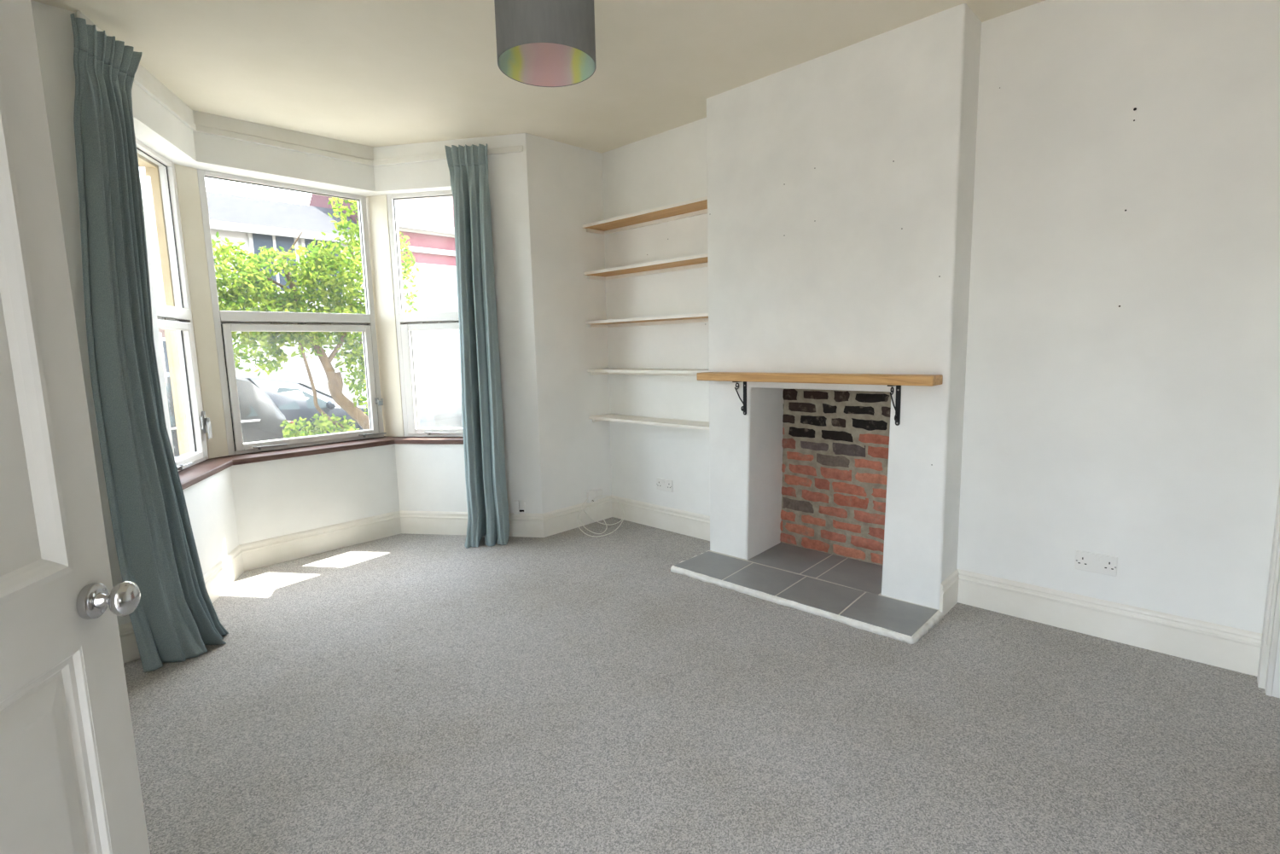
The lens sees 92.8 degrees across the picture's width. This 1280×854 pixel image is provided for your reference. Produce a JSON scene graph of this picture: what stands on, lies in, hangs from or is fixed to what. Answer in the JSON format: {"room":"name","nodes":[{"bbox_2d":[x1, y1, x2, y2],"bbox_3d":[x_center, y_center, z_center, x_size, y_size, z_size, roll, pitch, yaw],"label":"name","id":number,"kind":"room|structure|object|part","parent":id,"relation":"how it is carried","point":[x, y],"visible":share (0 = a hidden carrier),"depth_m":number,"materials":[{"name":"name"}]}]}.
{"room":"living room","nodes":[
{"label":"living room","id":0,"kind":"room"},
{"bbox_2d":[30,0,131,625],"bbox_3d":[-2.662,-0.084,2.341,0.320,3.300,1.050,6,10,43],"label":"wall","id":1,"kind":"structure","parent":0,"point":[53,26],"depth_m":2.42,"materials":[{"name":"white paint"}]},
{"bbox_2d":[118,622,140,663],"bbox_3d":[-2.408,0.968,2.474,0.018,0.169,0.760,6,10,43],"label":"baseboard","id":2,"kind":"structure","parent":1,"relation":"attached to","point":[129,645],"depth_m":2.66,"materials":[{"name":"white paint"}]},
{"bbox_2d":[131,81,238,575],"bbox_3d":[-2.510,-0.192,3.150,0.320,3.300,1.226,-3,8,-16],"label":"wall","id":3,"kind":"structure","parent":0,"point":[210,504],"depth_m":3.23,"materials":[{"name":"white paint"}]},
{"bbox_2d":[137,152,157,168],"bbox_3d":[-2.674,-1.669,3.021,0.125,0.530,0.730,-3,8,-16],"label":"stone lintel","id":4,"kind":"object","parent":3,"relation":"attached to","point":[142,161],"visible":0.08,"depth_m":3.33,"materials":[{"name":"beige stone"}]},
{"bbox_2d":[136,151,174,458],"bbox_3d":[-2.367,-0.561,2.835,0.145,1.710,0.145,-3,8,-16],"label":"window post","id":5,"kind":"object","parent":3,"relation":"attached to","point":[136,151],"depth_m":2.92,"materials":[{"name":"white wood"}]},
{"bbox_2d":[135,138,212,471],"bbox_3d":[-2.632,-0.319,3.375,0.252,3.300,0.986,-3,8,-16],"label":"window","id":6,"kind":"structure","parent":3,"relation":"in","point":[178,318],"depth_m":3.50,"materials":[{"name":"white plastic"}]},
{"bbox_2d":[157,316,176,320],"bbox_3d":[-2.531,-0.577,3.242,0.006,0.010,0.277,-3,8,-16],"label":"vent","id":7,"kind":"object","parent":6,"relation":"attached to","point":[160,318],"depth_m":3.28,"materials":[{"name":"grey"}]},
{"bbox_3d":[-2.540,-0.176,3.288,0.066,0.790,0.651,-3,8,-16],"label":"sash","id":8,"kind":"part","parent":6,"relation":"part of","materials":[{"name":"white plastic"}]},
{"bbox_2d":[203,545,244,603],"bbox_3d":[-2.296,0.866,3.241,0.018,0.169,1.054,-3,8,-16],"label":"baseboard","id":9,"kind":"structure","parent":3,"relation":"attached to","point":[218,579],"depth_m":3.45,"materials":[{"name":"white paint"}]},
{"bbox_2d":[176,131,399,545],"bbox_3d":[-2.249,-0.318,4.073,0.320,3.300,1.366,6,10,43],"label":"wall","id":10,"kind":"structure","parent":0,"point":[273,498],"depth_m":3.93,"materials":[{"name":"white paint"}]},
{"bbox_2d":[174,163,228,459],"bbox_3d":[-2.670,-0.669,3.633,0.111,1.730,0.247,2,8,26],"label":"window post","id":11,"kind":"object","parent":10,"relation":"attached to","point":[186,177],"visible":0.48,"depth_m":3.63,"materials":[{"name":"white wood"}]},
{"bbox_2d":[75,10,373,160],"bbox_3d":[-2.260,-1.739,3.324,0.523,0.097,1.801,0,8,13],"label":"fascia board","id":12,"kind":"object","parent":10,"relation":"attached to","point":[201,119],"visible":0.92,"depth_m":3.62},
{"bbox_2d":[197,168,386,455],"bbox_3d":[-2.252,-0.732,4.051,0.118,1.728,0.985,6,10,43],"label":"window","id":13,"kind":"structure","parent":10,"relation":"in","point":[225,322],"depth_m":3.98,"materials":[{"name":"white plastic"}]},
{"bbox_3d":[-2.249,-0.290,4.114,0.066,0.790,0.899,6,10,43],"label":"sash","id":14,"kind":"part","parent":13,"relation":"part of","materials":[{"name":"white plastic"}]},
{"bbox_2d":[270,322,331,324],"bbox_3d":[-2.246,-0.688,4.049,0.006,0.010,0.370,6,10,43],"label":"vent","id":15,"kind":"object","parent":13,"relation":"attached to","point":[270,322],"depth_m":4.02,"materials":[{"name":"grey"}]},
{"bbox_2d":[239,511,401,571],"bbox_3d":[-2.096,0.750,4.099,0.018,0.169,1.013,6,10,43],"label":"baseboard","id":16,"kind":"structure","parent":10,"relation":"attached to","point":[259,554],"depth_m":4.05,"materials":[{"name":"white paint"}]},
{"bbox_2d":[178,436,463,489],"bbox_3d":[-1.939,0.173,3.885,0.937,0.034,2.270,6,10,43],"label":"window sill","id":17,"kind":"structure","parent":10,"relation":"attached to","point":[191,475],"depth_m":3.92,"materials":[{"name":"brown wood"}]},
{"bbox_2d":[133,73,523,166],"bbox_3d":[-1.804,-1.714,3.488,0.925,0.059,2.150,6,10,43],"label":"rail","id":18,"kind":"object","parent":10,"relation":"attached to","point":[137,80],"visible":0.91,"depth_m":3.76,"materials":[{"name":"white metal"}]},
{"bbox_2d":[69,13,229,672],"bbox_3d":[-2.095,-0.300,2.571,0.289,2.638,0.393,2,8,26],"label":"curtain","id":19,"kind":"object","parent":18,"relation":"hanging from","point":[174,619],"visible":1,"depth_m":2.50,"materials":[{"name":"blue fabric"}]},
{"bbox_2d":[444,144,509,548],"bbox_3d":[-1.081,-0.523,4.083,0.307,2.646,0.347,-2,7,-7],"label":"curtain","id":20,"kind":"object","parent":18,"relation":"hanging from","point":[488,516],"visible":1,"depth_m":4.04,"materials":[{"name":"blue fabric"}]},
{"bbox_2d":[372,133,542,513],"bbox_3d":[-1.302,-0.384,4.416,1.256,3.300,0.320,0,7,9],"label":"wall","id":21,"kind":"structure","parent":0,"point":[430,477],"depth_m":4.15,"materials":[{"name":"white paint"}]},
{"bbox_2d":[366,194,404,436],"bbox_3d":[-1.861,-0.790,4.422,0.247,1.730,0.104,-1,7,5],"label":"window post","id":22,"kind":"object","parent":21,"relation":"attached to","point":[376,206],"visible":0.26,"depth_m":4.38,"materials":[{"name":"white wood"}]},
{"bbox_2d":[386,190,463,436],"bbox_3d":[-1.420,-0.786,4.320,0.664,1.728,0.112,0,7,9],"label":"window","id":23,"kind":"structure","parent":21,"relation":"in","point":[406,323],"depth_m":4.36,"materials":[{"name":"white plastic"}]},
{"bbox_3d":[-1.409,-0.344,4.385,0.580,0.790,0.066,0,7,9],"label":"sash","id":24,"kind":"part","parent":23,"relation":"part of","materials":[{"name":"white plastic"}]},
{"bbox_2d":[422,320,455,323],"bbox_3d":[-1.422,-0.741,4.314,0.250,0.010,0.006,0,7,9],"label":"vent","id":25,"kind":"object","parent":23,"relation":"attached to","point":[423,322],"depth_m":4.32,"materials":[{"name":"grey"}]},
{"bbox_2d":[399,510,543,537],"bbox_3d":[-1.216,0.694,4.373,1.096,0.169,0.018,0,7,9],"label":"baseboard","id":26,"kind":"structure","parent":21,"relation":"attached to","point":[411,522],"depth_m":4.39,"materials":[{"name":"white paint"}]},
{"bbox_2d":[513,500,529,520],"bbox_3d":[-0.798,0.592,4.276,0.185,0.146,0.039,1,8,19],"label":"socket","id":27,"kind":"object","parent":21,"relation":"attached to","point":[519,507],"visible":1,"depth_m":4.28,"materials":[{"name":"white plastic"}]},
{"bbox_3d":[-0.825,0.562,4.288,0.037,0.076,0.022,0,7,9],"label":"plate","id":28,"kind":"part","parent":27,"relation":"part of","materials":[{"name":"white plastic"}]},
{"bbox_2d":[32,0,1045,153],"bbox_3d":[-0.466,-1.846,2.294,4.925,0.395,4.382,6,10,43],"label":"ceiling","id":29,"kind":"structure","parent":0,"point":[373,73],"depth_m":2.89,"materials":[{"name":"beige paint"}]},
{"bbox_2d":[494,0,596,87],"bbox_3d":[-0.302,-1.408,1.917,0.311,0.514,0.311,6,10,43],"label":"lampshade","id":30,"kind":"object","parent":29,"relation":"hanging from","point":[540,43],"visible":1,"depth_m":1.86,"materials":[{"name":"grey fabric"}]},
{"bbox_2d":[525,133,611,513],"bbox_3d":[-0.454,-0.435,4.655,0.320,3.300,1.078,6,10,43],"label":"wall","id":31,"kind":"structure","parent":0,"point":[565,181],"depth_m":4.33,"materials":[{"name":"white paint"}]},
{"bbox_2d":[542,495,612,537],"bbox_3d":[-0.447,0.656,4.529,0.018,0.169,0.687,6,10,43],"label":"baseboard","id":32,"kind":"structure","parent":31,"relation":"attached to","point":[565,519],"depth_m":4.49,"materials":[{"name":"white paint"}]},
{"bbox_2d":[586,489,603,503],"bbox_3d":[-0.340,0.518,4.617,0.030,0.085,0.150,6,10,43],"label":"socket","id":33,"kind":"object","parent":31,"relation":"attached to","point":[590,495],"visible":0.98,"depth_m":4.59,"materials":[{"name":"white plastic"}]},
{"bbox_3d":[-0.314,0.515,4.648,0.024,0.068,0.069,6,10,43],"label":"plate","id":34,"kind":"part","parent":33,"relation":"part of","materials":[{"name":"white plastic"}]},
{"bbox_2d":[601,117,709,516],"bbox_3d":[0.276,-0.418,4.397,1.195,3.300,0.351,6,10,43],"label":"wall","id":35,"kind":"structure","parent":0,"point":[668,167],"depth_m":4.24,"materials":[{"name":"white paint"}]},
{"bbox_2d":[582,196,707,234],"bbox_3d":[0.069,-1.391,4.053,1.117,0.044,0.212,6,10,43],"label":"shelf","id":36,"kind":"object","parent":35,"relation":"attached to","point":[697,206],"visible":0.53,"depth_m":4.05,"materials":[{"name":"brown wood"}]},
{"bbox_2d":[583,253,707,280],"bbox_3d":[0.076,-1.065,4.095,1.117,0.044,0.212,6,10,43],"label":"shelf","id":37,"kind":"object","parent":35,"relation":"attached to","point":[696,261],"visible":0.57,"depth_m":4.09,"materials":[{"name":"brown wood"}]},
{"bbox_2d":[585,313,708,327],"bbox_3d":[0.084,-0.719,4.140,1.117,0.044,0.212,6,10,43],"label":"shelf","id":38,"kind":"object","parent":35,"relation":"attached to","point":[701,317],"visible":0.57,"depth_m":4.15,"materials":[{"name":"brown wood"}]},
{"bbox_2d":[587,368,709,376],"bbox_3d":[0.092,-0.372,4.185,1.117,0.044,0.212,6,10,43],"label":"shelf","id":39,"kind":"object","parent":35,"relation":"attached to","point":[599,371],"visible":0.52,"depth_m":4.21,"materials":[{"name":"white wood"}]},
{"bbox_2d":[588,413,709,430],"bbox_3d":[0.100,-0.028,4.229,1.117,0.044,0.212,6,10,43],"label":"shelf","id":40,"kind":"object","parent":35,"relation":"attached to","point":[612,417],"visible":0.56,"depth_m":4.18,"materials":[{"name":"white wood"}]},
{"bbox_2d":[611,495,709,541],"bbox_3d":[0.185,0.659,4.391,1.124,0.169,0.018,6,10,43],"label":"baseboard","id":41,"kind":"structure","parent":35,"relation":"attached to","point":[695,525],"depth_m":4.40,"materials":[{"name":"white paint"}]},
{"bbox_2d":[656,477,672,492],"bbox_3d":[0.174,0.414,4.365,0.147,0.086,0.016,6,10,43],"label":"double socket","id":42,"kind":"object","parent":35,"relation":"attached to","point":[661,484],"visible":1,"depth_m":4.36,"materials":[{"name":"white plastic"}]},
{"bbox_2d":[123,517,1279,853],"bbox_3d":[-0.517,1.112,2.652,4.785,0.250,4.182,6,10,43],"label":"floor","id":43,"kind":"structure","parent":0,"point":[572,691],"depth_m":2.13,"materials":[{"name":"grey carpet"}]},
{"bbox_2d":[576,495,624,537],"bbox_3d":[-0.288,0.643,4.434,0.345,0.211,0.362,6,10,43],"label":"coiled cable","id":44,"kind":"object","parent":43,"relation":"on","point":[599,496],"visible":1,"depth_m":4.40,"materials":[{"name":"white plastic"}]},
{"bbox_2d":[670,542,943,644],"bbox_3d":[0.950,0.839,3.396,1.404,0.033,0.790,6,10,43],"label":"hearth","id":45,"kind":"object","parent":43,"relation":"on","point":[846,590],"visible":0.98,"depth_m":3.26,"materials":[{"name":"grey tile"}]},
{"bbox_2d":[779,388,890,565],"bbox_3d":[1.309,0.231,3.679,1.310,1.350,0.267,6,10,43],"label":"wall","id":46,"kind":"structure","parent":0,"point":[835,443],"depth_m":3.64,"materials":[{"name":"brick"}]},
{"bbox_2d":[706,3,981,610],"bbox_3d":[1.130,-0.567,3.443,1.369,2.800,0.659,6,10,43],"label":"wall","id":47,"kind":"structure","parent":0,"point":[840,183],"depth_m":3.00,"materials":[{"name":"white paint"}]},
{"bbox_2d":[732,381,746,415],"bbox_3d":[0.571,-0.164,3.499,0.023,0.203,0.115,6,10,43],"label":"bracket","id":48,"kind":"object","parent":47,"relation":"attached to","point":[744,402],"visible":0.96,"depth_m":3.53,"materials":[{"name":"black metal"}]},
{"bbox_3d":[0.609,-0.170,3.538,0.023,0.203,0.006,6,10,43],"label":"wall plate","id":49,"kind":"part","parent":48,"relation":"part of","materials":[{"name":"black metal"}]},
{"bbox_2d":[696,372,942,386],"bbox_3d":[0.860,-0.257,3.197,1.324,0.044,0.134,6,10,43],"label":"mantel shelf","id":50,"kind":"object","parent":47,"relation":"attached to","point":[858,379],"visible":1,"depth_m":3.04,"materials":[{"name":"brown wood"}]},
{"bbox_2d":[887,384,901,425],"bbox_3d":[1.207,-0.101,2.902,0.023,0.203,0.115,6,10,43],"label":"bracket","id":51,"kind":"object","parent":47,"relation":"attached to","point":[897,407],"visible":0.91,"depth_m":2.93,"materials":[{"name":"black metal"}]},
{"bbox_3d":[1.244,-0.107,2.941,0.023,0.203,0.006,6,10,43],"label":"wall plate","id":52,"kind":"part","parent":51,"relation":"part of","materials":[{"name":"black metal"}]},
{"bbox_2d":[939,569,959,616],"bbox_3d":[1.516,0.811,2.983,0.018,0.169,0.249,6,10,43],"label":"baseboard","id":53,"kind":"structure","parent":47,"relation":"attached to","point":[949,587],"depth_m":2.96,"materials":[{"name":"white paint"}]},
{"bbox_2d":[956,0,1279,634],"bbox_3d":[2.109,-0.238,2.675,1.191,3.300,0.351,6,10,43],"label":"wall","id":54,"kind":"structure","parent":0,"point":[1122,394],"depth_m":2.49,"materials":[{"name":"white paint"}]},
{"bbox_2d":[1075,550,1117,576],"bbox_3d":[1.989,0.595,2.661,0.147,0.086,0.016,6,10,43],"label":"double socket","id":55,"kind":"object","parent":54,"relation":"attached to","point":[1093,562],"visible":1,"depth_m":2.66,"materials":[{"name":"white plastic"}]},
{"bbox_2d":[957,569,1262,676],"bbox_3d":[1.990,0.837,2.696,1.100,0.169,0.018,6,10,43],"label":"baseboard","id":56,"kind":"structure","parent":54,"relation":"attached to","point":[1236,649],"depth_m":2.62,"materials":[{"name":"white paint"}]},
{"bbox_2d":[1271,629,1279,698],"bbox_3d":[1.227,0.014,0.890,0.120,3.300,4.082,6,10,43],"label":"wall","id":57,"kind":"structure","parent":0,"point":[1276,689],"depth_m":2.20,"materials":[{"name":"white paint"}]},
{"bbox_2d":[1256,480,1279,696],"bbox_3d":[2.296,-0.230,2.116,0.034,2.420,0.135,6,10,43],"label":"trim","id":58,"kind":"structure","parent":57,"relation":"attached to","point":[1271,617],"depth_m":2.21,"materials":[{"name":"white wood"}]},
{"label":"outside","id":59,"kind":"structure","parent":0,"visible":0},
{"bbox_3d":[1.558,0.784,9.062,70.000,0.299,75.000,6,10,43],"label":"ground","id":60,"kind":"structure","parent":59,"visible":0},
{"bbox_2d":[140,181,417,402],"bbox_3d":[-13.200,-2.691,13.928,9.400,6.020,12.500,6,10,43],"label":"house","id":61,"kind":"structure","parent":60,"relation":"on","point":[258,223],"depth_m":15.05,"materials":[{"name":"brick"}]},
{"bbox_3d":[-10.936,-1.028,13.063,0.070,1.600,1.600,6,10,43],"label":"pane","id":62,"kind":"part","parent":61,"relation":"part of","materials":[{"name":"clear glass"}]},
{"bbox_3d":[-8.904,-3.998,14.914,0.070,1.320,0.900,6,10,43],"label":"pane","id":63,"kind":"part","parent":61,"relation":"part of","materials":[{"name":"clear glass"}]},
{"bbox_3d":[-8.689,-2.378,15.372,0.030,4.820,4.300,6,10,43],"label":"render panel","id":64,"kind":"part","parent":61,"relation":"part of","materials":[{"name":"white paint"}]},
{"bbox_3d":[-8.132,-4.121,15.723,0.070,1.320,0.850,6,10,43],"label":"pane","id":65,"kind":"part","parent":61,"relation":"part of","materials":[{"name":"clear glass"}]},
{"bbox_2d":[211,197,419,438],"bbox_3d":[-3.154,-0.688,6.096,1.028,3.613,2.159,6,10,43],"label":"tree","id":66,"kind":"object","parent":60,"relation":"on","point":[258,284],"visible":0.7,"depth_m":5.81,"materials":[{"name":"green plant"}]},
{"bbox_2d":[308,193,460,382],"bbox_3d":[-6.129,-4.898,21.516,9.000,8.120,8.400,6,10,43],"label":"house","id":67,"kind":"structure","parent":60,"relation":"on","point":[428,223],"depth_m":17.42,"materials":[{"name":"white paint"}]},
{"bbox_3d":[-1.447,0.098,0.721,3.725,3.300,0.250,6,10,43],"label":"wall","id":68,"kind":"structure","parent":0,"visible":0},
{"bbox_2d":[0,0,150,853],"bbox_3d":[-0.784,0.241,0.618,0.104,1.997,0.762,-3,7,-10],"label":"door","id":69,"kind":"structure","parent":68,"relation":"in","point":[70,783],"depth_m":0.87,"materials":[{"name":"white paint"}]},
{"bbox_3d":[-0.848,-0.217,0.723,0.035,0.903,0.256,-3,7,-10],"label":"panel","id":70,"kind":"part","parent":69,"relation":"part of","materials":[{"name":"white paint"}]},
{"bbox_3d":[-0.830,0.677,0.839,0.029,0.664,0.256,-3,7,-10],"label":"panel","id":71,"kind":"part","parent":69,"relation":"part of","materials":[{"name":"white paint"}]},
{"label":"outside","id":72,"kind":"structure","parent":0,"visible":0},
{"bbox_3d":[-2.516,0.257,12.870,5.200,0.054,75.000,6,10,43],"label":"road","id":73,"kind":"object","parent":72,"visible":0},
{"bbox_2d":[163,372,293,458],"bbox_3d":[-6.624,0.270,6.815,2.174,1.672,4.530,6,10,43],"label":"car","id":74,"kind":"object","parent":73,"relation":"on","point":[261,419],"visible":0.17,"depth_m":7.53,"materials":[{"name":"black paint"}]},
{"bbox_3d":[-5.588,0.094,6.571,0.041,0.104,2.641,6,10,43],"label":"window trim","id":75,"kind":"part","parent":74,"relation":"part of","materials":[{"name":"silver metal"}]},
{"bbox_2d":[250,377,368,434],"bbox_3d":[-6.327,-0.141,10.675,2.074,1.482,4.000,6,10,43],"label":"car","id":76,"kind":"object","parent":73,"relation":"on","point":[294,400],"visible":0.23,"depth_m":10.22,"materials":[{"name":"black paint"}]},
{"bbox_2d":[325,401,335,409],"bbox_3d":[-5.279,-0.372,10.405,0.214,0.154,0.132,6,10,43],"label":"mirror","id":77,"kind":"object","parent":76,"relation":"attached to","point":[329,404],"depth_m":10.35,"materials":[{"name":"black paint"}]},
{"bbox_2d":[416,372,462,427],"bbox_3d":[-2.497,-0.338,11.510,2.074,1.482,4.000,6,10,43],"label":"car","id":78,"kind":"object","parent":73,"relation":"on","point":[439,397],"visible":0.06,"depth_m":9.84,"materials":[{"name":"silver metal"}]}
]}

